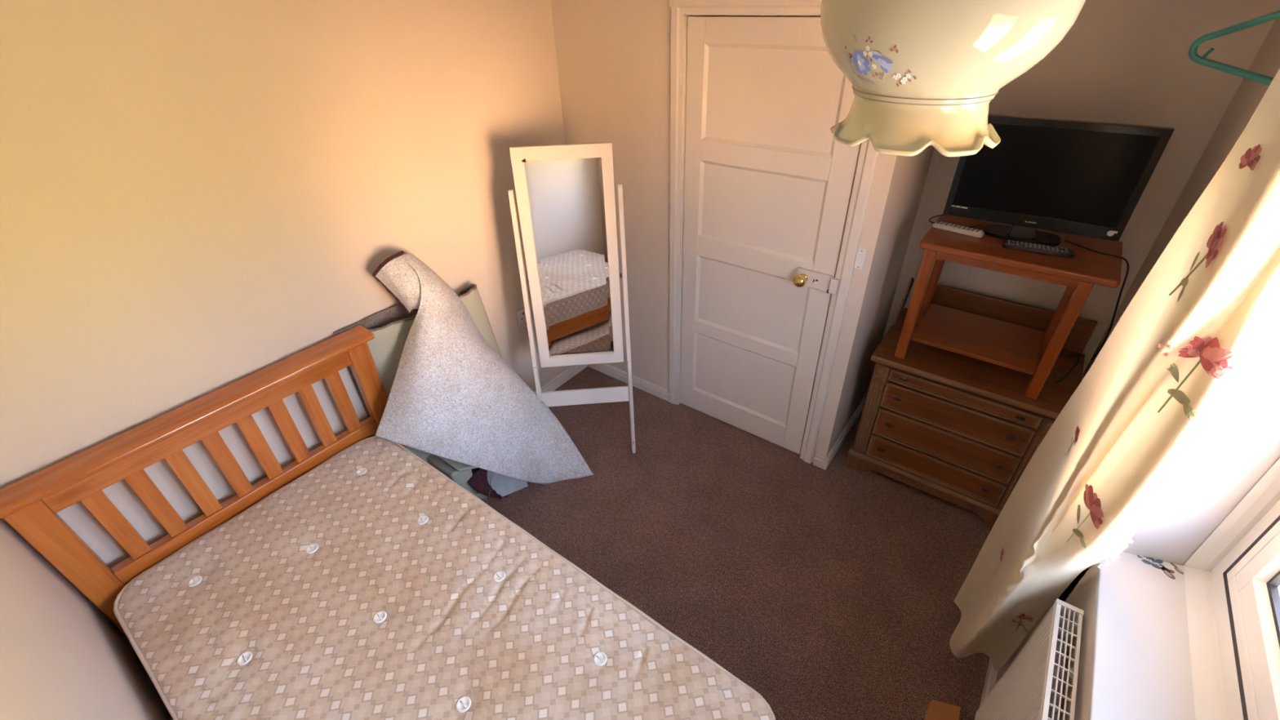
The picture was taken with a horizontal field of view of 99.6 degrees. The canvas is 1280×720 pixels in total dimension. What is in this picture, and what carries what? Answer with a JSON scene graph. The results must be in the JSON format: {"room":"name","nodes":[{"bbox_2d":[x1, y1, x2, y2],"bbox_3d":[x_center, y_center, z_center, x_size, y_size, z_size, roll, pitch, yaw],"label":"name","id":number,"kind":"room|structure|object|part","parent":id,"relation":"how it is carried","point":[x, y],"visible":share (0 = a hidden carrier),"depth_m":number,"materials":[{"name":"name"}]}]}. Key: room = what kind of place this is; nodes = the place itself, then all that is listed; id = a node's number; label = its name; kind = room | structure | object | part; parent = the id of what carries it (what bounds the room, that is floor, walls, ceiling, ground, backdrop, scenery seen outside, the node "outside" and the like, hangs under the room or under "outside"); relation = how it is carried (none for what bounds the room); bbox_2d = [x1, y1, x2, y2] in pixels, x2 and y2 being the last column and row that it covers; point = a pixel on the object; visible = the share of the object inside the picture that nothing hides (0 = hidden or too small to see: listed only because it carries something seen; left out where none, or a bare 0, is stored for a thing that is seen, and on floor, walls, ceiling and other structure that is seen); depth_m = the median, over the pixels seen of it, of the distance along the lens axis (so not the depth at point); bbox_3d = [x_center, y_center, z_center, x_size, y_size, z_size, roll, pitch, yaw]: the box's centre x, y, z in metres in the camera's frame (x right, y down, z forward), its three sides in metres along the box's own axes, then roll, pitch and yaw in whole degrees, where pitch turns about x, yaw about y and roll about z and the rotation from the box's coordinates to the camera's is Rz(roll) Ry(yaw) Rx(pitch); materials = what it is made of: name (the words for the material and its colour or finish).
{"room":"bedroom","nodes":[
{"label":"bedroom","id":0,"kind":"room"},
{"bbox_2d":[0,518,173,719],"bbox_3d":[-0.759,0.671,0.635,2.800,2.400,0.115,22,41,30],"label":"wall","id":1,"kind":"structure","parent":0,"point":[61,658],"depth_m":1.30,"materials":[{"name":"paint"}]},
{"bbox_2d":[0,0,571,634],"bbox_3d":[-1.164,-0.402,2.204,0.120,2.400,2.680,22,41,30],"label":"wall","id":2,"kind":"structure","parent":0,"point":[196,196],"depth_m":1.77,"materials":[{"name":"paint"}]},
{"bbox_2d":[515,307,526,326],"bbox_3d":[-0.647,-0.243,2.997,0.010,0.088,0.086,22,41,30],"label":"wall socket","id":3,"kind":"object","parent":2,"relation":"attached to","point":[520,314],"visible":0.61,"depth_m":2.98,"materials":[{"name":"white plastic"}]},
{"bbox_2d":[534,364,587,393],"bbox_3d":[-1.079,0.575,2.830,0.016,0.074,2.439,22,41,30],"label":"baseboard","id":4,"kind":"structure","parent":2,"relation":"attached to","point":[572,371],"depth_m":3.46,"materials":[{"name":"white paint"}]},
{"bbox_2d":[210,366,991,719],"bbox_3d":[0.211,0.938,2.400,3.050,0.100,3.400,22,41,30],"label":"floor","id":5,"kind":"structure","parent":0,"point":[830,593],"depth_m":2.42,"materials":[{"name":"brown carpet"}]},
{"bbox_2d":[0,324,405,686],"bbox_3d":[-0.648,0.848,1.620,2.040,0.982,1.116,22,41,30],"label":"headboard","id":6,"kind":"object","parent":5,"relation":"on","point":[31,504],"visible":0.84,"depth_m":1.83,"materials":[{"name":"orange wood"}]},
{"bbox_3d":[-1.737,0.785,1.788,0.048,0.952,0.080,22,41,30],"label":"headboard post","id":7,"kind":"part","parent":6,"relation":"part of","materials":[{"name":"orange wood"}]},
{"bbox_3d":[-1.450,0.193,1.868,0.038,0.082,0.923,22,41,30],"label":"rail","id":8,"kind":"part","parent":6,"relation":"part of","materials":[{"name":"orange wood"}]},
{"bbox_3d":[-1.439,0.512,2.088,0.040,0.104,0.923,22,41,30],"label":"rail","id":9,"kind":"part","parent":6,"relation":"part of","materials":[{"name":"orange wood"}]},
{"bbox_3d":[-1.138,0.314,2.441,0.048,0.952,0.081,22,41,30],"label":"headboard post","id":10,"kind":"part","parent":6,"relation":"part of","materials":[{"name":"orange wood"}]},
{"bbox_2d":[113,435,775,719],"bbox_3d":[-0.660,0.897,1.609,1.915,0.185,0.967,22,41,30],"label":"mattress","id":11,"kind":"object","parent":6,"relation":"on","point":[371,584],"visible":0.99,"depth_m":1.63,"materials":[{"name":"beige fabric"}]},
{"bbox_2d":[333,283,502,463],"bbox_3d":[-0.924,0.138,2.651,0.147,0.988,0.771,22,41,30],"label":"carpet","id":12,"kind":"object","parent":5,"relation":"on","point":[390,327],"visible":0.23,"depth_m":2.32,"materials":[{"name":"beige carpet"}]},
{"bbox_2d":[426,453,477,493],"bbox_3d":[-0.904,0.538,2.672,0.282,0.306,0.167,22,41,30],"label":"carpet offcut","id":13,"kind":"object","parent":5,"relation":"on","point":[460,473],"visible":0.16,"depth_m":2.59,"materials":[{"name":"beige carpet"}]},
{"bbox_2d":[472,493,487,502],"bbox_3d":[-0.831,0.693,2.682,0.139,0.037,0.042,-10,35,-11],"label":"strip","id":14,"kind":"object","parent":5,"relation":"on","point":[482,497],"visible":0.25,"depth_m":2.68,"materials":[{"name":"beige"}]},
{"bbox_2d":[372,250,593,484],"bbox_3d":[-0.752,0.107,2.465,0.892,1.265,0.444,-17,38,-21],"label":"carpet offcut","id":15,"kind":"object","parent":5,"relation":"on","point":[452,396],"visible":1,"depth_m":2.31,"materials":[{"name":"grey carpet"}]},
{"bbox_2d":[466,468,510,497],"bbox_3d":[-0.710,0.590,2.741,0.149,0.150,0.282,15,38,23],"label":"carpet offcut","id":16,"kind":"object","parent":5,"relation":"on","point":[478,481],"visible":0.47,"depth_m":2.67,"materials":[{"name":"carpet"}]},
{"bbox_2d":[479,467,528,499],"bbox_3d":[-0.694,0.581,2.742,0.214,0.138,0.195,-14,36,-17],"label":"carpet offcut","id":17,"kind":"object","parent":5,"relation":"on","point":[501,485],"visible":0.52,"depth_m":2.71,"materials":[{"name":"grey carpet"}]},
{"bbox_2d":[508,142,635,453],"bbox_3d":[-0.295,-0.185,2.581,0.487,1.563,0.244,-4,35,-3],"label":"mirror","id":18,"kind":"object","parent":5,"relation":"on","point":[565,193],"visible":0.87,"depth_m":2.46,"materials":[{"name":"white wood"}]},
{"bbox_3d":[-0.525,-0.100,2.624,0.021,1.387,0.232,-4,35,-3],"label":"post","id":19,"kind":"part","parent":18,"relation":"part of","materials":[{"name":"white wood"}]},
{"bbox_3d":[-0.508,0.286,2.791,0.015,0.552,0.090,-4,35,-3],"label":"leg","id":20,"kind":"part","parent":18,"relation":"part of","materials":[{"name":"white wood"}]},
{"bbox_3d":[-0.061,-0.131,2.648,0.021,1.387,0.232,-4,35,-3],"label":"post","id":21,"kind":"part","parent":18,"relation":"part of","materials":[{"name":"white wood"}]},
{"bbox_3d":[-0.043,0.255,2.814,0.015,0.552,0.090,-4,35,-3],"label":"leg","id":22,"kind":"part","parent":18,"relation":"part of","materials":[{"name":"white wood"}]},
{"bbox_2d":[924,699,960,719],"bbox_3d":[1.029,1.223,1.842,0.103,0.020,0.143,22,41,30],"label":"wood block","id":23,"kind":"object","parent":5,"relation":"on","point":[936,710],"visible":1,"depth_m":1.85,"materials":[{"name":"brown wood"}]},
{"bbox_2d":[844,284,1097,528],"bbox_3d":[1.515,0.196,2.569,0.760,0.858,0.551,22,41,30],"label":"dresser","id":24,"kind":"object","parent":5,"relation":"on","point":[961,430],"visible":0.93,"depth_m":2.41,"materials":[{"name":"brown wood"}]},
{"bbox_3d":[1.179,0.440,2.647,0.037,0.023,0.022,22,41,30],"label":"drawer handle","id":25,"kind":"part","parent":24,"relation":"part of","materials":[{"name":"brown metal"}]},
{"bbox_3d":[1.175,0.312,2.558,0.037,0.023,0.022,22,41,30],"label":"drawer handle","id":26,"kind":"part","parent":24,"relation":"part of","materials":[{"name":"brown metal"}]},
{"bbox_3d":[1.170,0.179,2.467,0.037,0.023,0.022,22,41,30],"label":"drawer handle","id":27,"kind":"part","parent":24,"relation":"part of","materials":[{"name":"brown metal"}]},
{"bbox_2d":[893,276,914,326],"bbox_3d":[1.283,-0.295,2.624,0.008,0.209,0.201,22,41,30],"label":"picture frame","id":28,"kind":"object","parent":24,"relation":"on","point":[912,280],"visible":1,"depth_m":2.61,"materials":[{"name":"black"}]},
{"bbox_3d":[1.167,0.087,2.403,0.037,0.023,0.022,22,41,30],"label":"drawer handle","id":29,"kind":"part","parent":24,"relation":"part of","materials":[{"name":"brown metal"}]},
{"bbox_3d":[1.368,0.583,2.585,0.738,0.028,0.034,22,41,30],"label":"moulding","id":30,"kind":"part","parent":24,"relation":"part of","materials":[{"name":"brown wood"}]},
{"bbox_3d":[1.367,0.512,2.538,0.578,0.130,0.008,22,41,30],"label":"drawer moulding","id":31,"kind":"part","parent":24,"relation":"part of","materials":[{"name":"brown wood"}]},
{"bbox_3d":[1.375,0.505,2.547,0.578,0.130,0.022,22,41,30],"label":"drawer","id":32,"kind":"part","parent":24,"relation":"part of","materials":[{"name":"brown wood"}]},
{"bbox_3d":[1.363,0.384,2.449,0.578,0.154,0.008,22,41,30],"label":"drawer moulding","id":33,"kind":"part","parent":24,"relation":"part of","materials":[{"name":"brown wood"}]},
{"bbox_3d":[1.371,0.377,2.458,0.578,0.154,0.022,22,41,30],"label":"drawer","id":34,"kind":"part","parent":24,"relation":"part of","materials":[{"name":"brown wood"}]},
{"bbox_3d":[1.358,0.251,2.357,0.578,0.140,0.008,22,41,30],"label":"drawer moulding","id":35,"kind":"part","parent":24,"relation":"part of","materials":[{"name":"brown wood"}]},
{"bbox_3d":[1.367,0.245,2.367,0.578,0.140,0.022,22,41,30],"label":"drawer","id":36,"kind":"part","parent":24,"relation":"part of","materials":[{"name":"brown wood"}]},
{"bbox_3d":[1.355,0.159,2.294,0.578,0.060,0.008,22,41,30],"label":"drawer moulding","id":37,"kind":"part","parent":24,"relation":"part of","materials":[{"name":"brown wood"}]},
{"bbox_3d":[1.364,0.153,2.303,0.578,0.060,0.022,22,41,30],"label":"drawer","id":38,"kind":"part","parent":24,"relation":"part of","materials":[{"name":"brown wood"}]},
{"bbox_3d":[1.541,0.586,2.420,0.037,0.023,0.022,22,41,30],"label":"drawer handle","id":39,"kind":"part","parent":24,"relation":"part of","materials":[{"name":"brown metal"}]},
{"bbox_3d":[1.537,0.458,2.331,0.037,0.023,0.022,22,41,30],"label":"drawer handle","id":40,"kind":"part","parent":24,"relation":"part of","materials":[{"name":"brown metal"}]},
{"bbox_2d":[894,213,1122,399],"bbox_3d":[1.469,-0.233,2.236,0.630,0.541,0.412,22,41,30],"label":"side table","id":41,"kind":"object","parent":24,"relation":"on","point":[1015,347],"visible":0.94,"depth_m":2.13,"materials":[{"name":"brown wood"}]},
{"bbox_3d":[1.155,-0.231,2.272,0.042,0.513,0.046,22,41,30],"label":"table leg","id":42,"kind":"part","parent":41,"relation":"part of","materials":[{"name":"brown wood"}]},
{"bbox_3d":[1.352,-0.386,2.486,0.042,0.513,0.046,22,41,30],"label":"table leg","id":43,"kind":"part","parent":41,"relation":"part of","materials":[{"name":"brown wood"}]},
{"bbox_2d":[928,213,982,227],"bbox_3d":[1.302,-0.584,2.222,0.200,0.058,0.060,15,38,22],"label":"power cable","id":44,"kind":"object","parent":41,"relation":"on","point":[944,214],"visible":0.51,"depth_m":2.26,"materials":[{"name":"black plastic"}]},
{"bbox_2d":[933,220,984,237],"bbox_3d":[1.278,-0.527,2.174,0.185,0.020,0.046,27,44,35],"label":"remote control","id":45,"kind":"object","parent":41,"relation":"on","point":[940,224],"visible":1,"depth_m":2.16,"materials":[{"name":"beige plastic"}]},
{"bbox_3d":[1.278,-0.532,2.170,0.176,0.005,0.040,27,44,35],"label":"plate","id":46,"kind":"part","parent":45,"relation":"part of","materials":[{"name":"beige plastic"}]},
{"bbox_2d":[910,303,1044,375],"bbox_3d":[1.459,-0.105,2.338,0.457,0.018,0.360,22,41,30],"label":"shelf","id":47,"kind":"object","parent":41,"relation":"attached to","point":[1015,347],"depth_m":2.31,"materials":[{"name":"brown wood"}]},
{"bbox_2d":[1002,240,1074,257],"bbox_3d":[1.471,-0.413,2.002,0.225,0.018,0.055,16,39,24],"label":"remote control","id":48,"kind":"object","parent":41,"relation":"on","point":[1014,245],"visible":1,"depth_m":1.99,"materials":[{"name":"black plastic"}]},
{"bbox_3d":[1.754,-0.224,2.234,0.042,0.513,0.046,22,41,30],"label":"table leg","id":49,"kind":"part","parent":41,"relation":"part of","materials":[{"name":"brown wood"}]},
{"bbox_2d":[942,113,1174,246],"bbox_3d":[1.484,-0.662,1.998,0.567,0.432,0.140,20,40,28],"label":"television","id":50,"kind":"object","parent":41,"relation":"on","point":[1082,178],"visible":0.92,"depth_m":1.92,"materials":[{"name":"black plastic"}]},
{"bbox_3d":[1.557,-0.070,2.019,0.042,0.513,0.046,22,41,30],"label":"table leg","id":51,"kind":"part","parent":41,"relation":"part of","materials":[{"name":"brown wood"}]},
{"bbox_2d":[1064,239,1128,360],"bbox_3d":[1.739,-0.197,2.123,0.279,0.502,0.125,11,37,18],"label":"power cable","id":52,"kind":"object","parent":41,"relation":"hanging from","point":[1065,240],"visible":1,"depth_m":2.02,"materials":[{"name":"black plastic"}]},
{"bbox_3d":[1.533,0.325,2.239,0.037,0.023,0.022,22,41,30],"label":"drawer handle","id":53,"kind":"part","parent":24,"relation":"part of","materials":[{"name":"brown metal"}]},
{"bbox_2d":[931,284,1097,353],"bbox_3d":[1.667,-0.173,2.568,0.728,0.258,0.024,22,41,30],"label":"backsplash","id":54,"kind":"structure","parent":24,"relation":"attached to","point":[1008,311],"depth_m":2.49,"materials":[{"name":"brown wood"}]},
{"bbox_3d":[1.530,0.233,2.175,0.037,0.023,0.022,22,41,30],"label":"drawer handle","id":55,"kind":"part","parent":24,"relation":"part of","materials":[{"name":"brown metal"}]},
{"bbox_2d":[1054,352,1080,382],"bbox_3d":[1.807,0.029,2.303,0.102,0.013,0.288,22,41,30],"label":"power cable","id":56,"kind":"object","parent":24,"relation":"on","point":[1067,375],"visible":0.94,"depth_m":2.31,"materials":[{"name":"black plastic"}]},
{"bbox_2d":[551,0,934,462],"bbox_3d":[0.473,-0.851,2.775,1.639,2.400,0.680,22,41,30],"label":"wall","id":57,"kind":"structure","parent":0,"point":[613,56],"depth_m":2.54,"materials":[{"name":"paint"}]},
{"bbox_2d":[587,363,668,401],"bbox_3d":[-0.085,0.114,3.449,0.654,0.074,0.016,22,41,30],"label":"baseboard","id":58,"kind":"structure","parent":57,"relation":"attached to","point":[648,387],"depth_m":3.41,"materials":[{"name":"white paint"}]},
{"bbox_2d":[668,0,878,463],"bbox_3d":[0.532,-0.463,2.514,0.904,2.057,0.194,22,41,30],"label":"door","id":59,"kind":"structure","parent":57,"relation":"in","point":[767,208],"depth_m":2.35,"materials":[{"name":"white paint"}]},
{"bbox_3d":[0.537,0.099,2.894,0.582,0.390,0.010,22,41,30],"label":"panel moulding","id":60,"kind":"part","parent":59,"relation":"part of","materials":[{"name":"white paint"}]},
{"bbox_3d":[0.545,0.092,2.904,0.590,0.398,0.018,22,41,30],"label":"panel","id":61,"kind":"part","parent":59,"relation":"part of","materials":[{"name":"white paint"}]},
{"bbox_3d":[0.525,-0.275,2.636,0.582,0.372,0.010,22,41,30],"label":"panel moulding","id":62,"kind":"part","parent":59,"relation":"part of","materials":[{"name":"white paint"}]},
{"bbox_3d":[0.533,-0.281,2.645,0.590,0.380,0.018,22,41,30],"label":"panel","id":63,"kind":"part","parent":59,"relation":"part of","materials":[{"name":"white paint"}]},
{"bbox_3d":[0.513,-0.653,2.374,0.582,0.354,0.010,22,41,30],"label":"panel moulding","id":64,"kind":"part","parent":59,"relation":"part of","materials":[{"name":"white paint"}]},
{"bbox_3d":[0.521,-0.660,2.383,0.590,0.362,0.018,22,41,30],"label":"panel","id":65,"kind":"part","parent":59,"relation":"part of","materials":[{"name":"white paint"}]},
{"bbox_3d":[0.501,-1.021,2.119,0.582,0.365,0.010,22,41,30],"label":"panel moulding","id":66,"kind":"part","parent":59,"relation":"part of","materials":[{"name":"white paint"}]},
{"bbox_3d":[0.509,-1.028,2.128,0.590,0.373,0.018,22,41,30],"label":"panel","id":67,"kind":"part","parent":59,"relation":"part of","materials":[{"name":"white paint"}]},
{"bbox_3d":[0.696,-0.344,2.346,0.057,0.057,0.060,22,41,30],"label":"knob","id":68,"kind":"part","parent":59,"relation":"part of","materials":[{"name":"gold metal"}]},
{"bbox_2d":[813,453,829,470],"bbox_3d":[0.938,0.526,2.807,0.070,0.074,0.016,22,41,30],"label":"baseboard","id":69,"kind":"structure","parent":57,"relation":"attached to","point":[819,460],"depth_m":2.80,"materials":[{"name":"white paint"}]},
{"bbox_2d":[824,392,867,468],"bbox_3d":[1.163,0.374,3.015,0.016,0.074,0.695,22,41,30],"label":"baseboard","id":70,"kind":"structure","parent":57,"relation":"attached to","point":[832,453],"depth_m":2.96,"materials":[{"name":"white paint"}]},
{"bbox_2d":[853,247,866,269],"bbox_3d":[0.887,-0.407,2.180,0.034,0.086,0.016,22,41,30],"label":"light switch","id":71,"kind":"object","parent":57,"relation":"attached to","point":[861,252],"visible":1,"depth_m":2.17,"materials":[{"name":"white plastic"}]},
{"bbox_2d":[875,0,1279,373],"bbox_3d":[1.777,-0.603,2.356,1.289,2.400,0.100,22,41,30],"label":"wall","id":72,"kind":"structure","parent":0,"point":[1120,61],"depth_m":2.00,"materials":[{"name":"paint"}]},
{"bbox_2d":[995,17,1279,719],"bbox_3d":[1.212,0.314,1.058,0.275,2.400,3.125,22,41,30],"label":"wall","id":73,"kind":"structure","parent":0,"point":[1080,593],"depth_m":1.69,"materials":[{"name":"paint"}]},
{"bbox_2d":[978,658,998,708],"bbox_3d":[1.125,1.224,1.790,0.016,0.074,3.110,22,41,30],"label":"baseboard","id":74,"kind":"structure","parent":73,"relation":"attached to","point":[991,675],"depth_m":1.90,"materials":[{"name":"white paint"}]},
{"bbox_2d":[974,598,1084,719],"bbox_3d":[0.722,1.097,1.117,0.066,0.602,1.099,22,41,30],"label":"radiator","id":75,"kind":"object","parent":73,"relation":"attached to","point":[1031,688],"visible":1,"depth_m":1.27,"materials":[{"name":"white metal"}]},
{"bbox_3d":[0.700,1.092,1.134,0.007,0.568,1.085,22,41,30],"label":"ribbed panel","id":76,"kind":"part","parent":75,"relation":"part of","materials":[{"name":"white metal"}]},
{"bbox_2d":[1040,598,1084,719],"bbox_3d":[0.710,0.853,0.952,0.054,0.012,1.099,22,41,30],"label":"grille","id":77,"kind":"object","parent":75,"relation":"attached to","point":[1059,605],"depth_m":1.20,"materials":[{"name":"white metal"}]},
{"bbox_2d":[1087,457,1279,719],"bbox_3d":[0.878,0.339,0.563,0.267,1.175,1.384,22,41,30],"label":"window","id":78,"kind":"structure","parent":73,"relation":"in","point":[1202,643],"depth_m":1.14,"materials":[{"name":"white paint"}]},
{"bbox_3d":[0.872,0.806,0.906,0.212,0.018,1.384,22,41,30],"label":"sill","id":79,"kind":"part","parent":78,"relation":"part of","materials":[{"name":"white paint"}]},
{"bbox_2d":[1137,555,1169,572],"bbox_3d":[1.260,0.490,1.328,0.064,0.001,0.050,22,41,30],"label":"sticker","id":80,"kind":"object","parent":78,"relation":"on","point":[1152,560],"visible":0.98,"depth_m":1.32,"materials":[{"name":"blue plastic"}]},
{"bbox_2d":[1163,568,1175,579],"bbox_3d":[1.268,0.511,1.297,0.023,0.001,0.029,22,41,30],"label":"sticker","id":81,"kind":"object","parent":78,"relation":"on","point":[1167,573],"visible":1,"depth_m":1.30,"materials":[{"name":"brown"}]},
{"bbox_2d":[1169,562,1183,574],"bbox_3d":[1.295,0.503,1.307,0.010,0.001,0.034,-5,35,-5],"label":"sticker","id":82,"kind":"object","parent":78,"relation":"on","point":[1175,567],"visible":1,"depth_m":1.30,"materials":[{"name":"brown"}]},
{"bbox_3d":[0.962,0.362,0.510,0.064,1.156,1.369,22,41,30],"label":"frame","id":83,"kind":"part","parent":78,"relation":"part of","materials":[{"name":"white plastic"}]},
{"bbox_3d":[1.154,0.207,0.726,0.064,1.000,0.557,22,41,30],"label":"sash","id":84,"kind":"part","parent":78,"relation":"part of","materials":[{"name":"white plastic"}]},
{"bbox_2d":[1121,336,1279,565],"bbox_3d":[0.851,0.329,0.579,0.183,1.180,1.379,22,41,30],"label":"trim","id":85,"kind":"structure","parent":73,"relation":"attached to","point":[1246,446],"depth_m":1.17,"materials":[{"name":"white paint"}]},
{"bbox_3d":[0.720,-0.275,0.288,0.119,0.030,1.900,22,41,30],"label":"rail","id":86,"kind":"object","parent":73,"relation":"attached to","visible":0},
{"bbox_2d":[949,67,1279,670],"bbox_3d":[1.072,0.247,1.295,0.197,1.990,0.642,22,41,30],"label":"curtain","id":87,"kind":"object","parent":86,"relation":"hanging from","point":[1201,325],"visible":1,"depth_m":0.97,"materials":[{"name":"beige fabric"}]},
{"bbox_2d":[1000,547,1004,562],"bbox_3d":[1.139,0.611,1.703,0.002,0.035,0.054,18,39,26],"label":"flower","id":88,"kind":"object","parent":87,"relation":"on","point":[1002,552],"depth_m":1.70,"materials":[{"name":"red fabric"}]},
{"bbox_3d":[1.122,0.785,1.613,0.072,0.101,0.029,8,36,14],"label":"embroidered stem","id":89,"kind":"part","parent":87,"relation":"part of","materials":[{"name":"green fabric"}]},
{"bbox_2d":[1017,613,1033,622],"bbox_3d":[1.074,0.744,1.568,0.123,0.050,0.026,-3,35,-1],"label":"flower","id":90,"kind":"object","parent":87,"relation":"on","point":[1025,617],"depth_m":1.56,"materials":[{"name":"red fabric"}]},
{"bbox_3d":[1.080,0.219,1.361,0.008,0.093,0.057,26,43,34],"label":"embroidered stem","id":91,"kind":"part","parent":87,"relation":"part of","materials":[{"name":"green fabric"}]},
{"bbox_2d":[1074,426,1079,444],"bbox_3d":[1.067,0.181,1.321,0.004,0.042,0.069,20,40,29],"label":"flower","id":92,"kind":"object","parent":87,"relation":"on","point":[1077,434],"depth_m":1.32,"materials":[{"name":"red fabric"}]},
{"bbox_3d":[0.917,0.347,1.131,0.013,0.120,0.076,5,35,9],"label":"embroidered stem","id":93,"kind":"part","parent":87,"relation":"part of","materials":[{"name":"green fabric"}]},
{"bbox_2d":[1083,484,1103,528],"bbox_3d":[0.913,0.287,1.092,0.007,0.052,0.109,11,37,18],"label":"flower","id":94,"kind":"object","parent":87,"relation":"on","point":[1093,494],"depth_m":1.08,"materials":[{"name":"red fabric"}]},
{"bbox_3d":[0.891,0.053,0.889,0.030,0.126,0.093,-5,35,-4],"label":"embroidered stem","id":95,"kind":"part","parent":87,"relation":"part of","materials":[{"name":"green fabric"}]},
{"bbox_3d":[0.861,-0.135,0.848,0.004,0.113,0.087,22,41,30],"label":"embroidered stem","id":96,"kind":"part","parent":87,"relation":"part of","materials":[{"name":"green fabric"}]},
{"bbox_2d":[1158,336,1235,379],"bbox_3d":[0.879,-0.015,0.854,0.044,0.056,0.092,-25,41,-30],"label":"flower","id":97,"kind":"object","parent":87,"relation":"on","point":[1211,357],"depth_m":0.85,"materials":[{"name":"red fabric"}]},
{"bbox_2d":[1204,221,1226,268],"bbox_3d":[0.834,-0.171,0.787,0.004,0.059,0.071,20,40,28],"label":"flower","id":98,"kind":"object","parent":87,"relation":"on","point":[1215,248],"depth_m":0.77,"materials":[{"name":"red fabric"}]},
{"bbox_2d":[1239,143,1262,170],"bbox_3d":[0.849,-0.280,0.751,0.004,0.038,0.056,14,38,22],"label":"flower","id":99,"kind":"object","parent":87,"relation":"on","point":[1251,156],"depth_m":0.75,"materials":[{"name":"red fabric"}]},
{"bbox_2d":[1188,10,1279,85],"bbox_3d":[1.199,-0.617,0.954,0.059,0.265,0.420,1,35,4],"label":"clothes hanger","id":100,"kind":"object","parent":86,"relation":"hanging from","point":[1193,56],"visible":1,"depth_m":1.08,"materials":[{"name":"teal plastic"}]},
{"bbox_3d":[0.144,-1.117,0.978,3.050,0.100,3.400,22,41,30],"label":"ceiling","id":101,"kind":"structure","parent":0,"visible":0},
{"bbox_2d":[820,0,1085,156],"bbox_3d":[0.353,-0.494,0.582,0.275,0.483,0.275,-7,35,-7],"label":"pendant lamp","id":102,"kind":"object","parent":101,"relation":"hanging from","point":[922,73],"visible":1,"depth_m":0.59,"materials":[{"name":"beige glass"}]}
]}

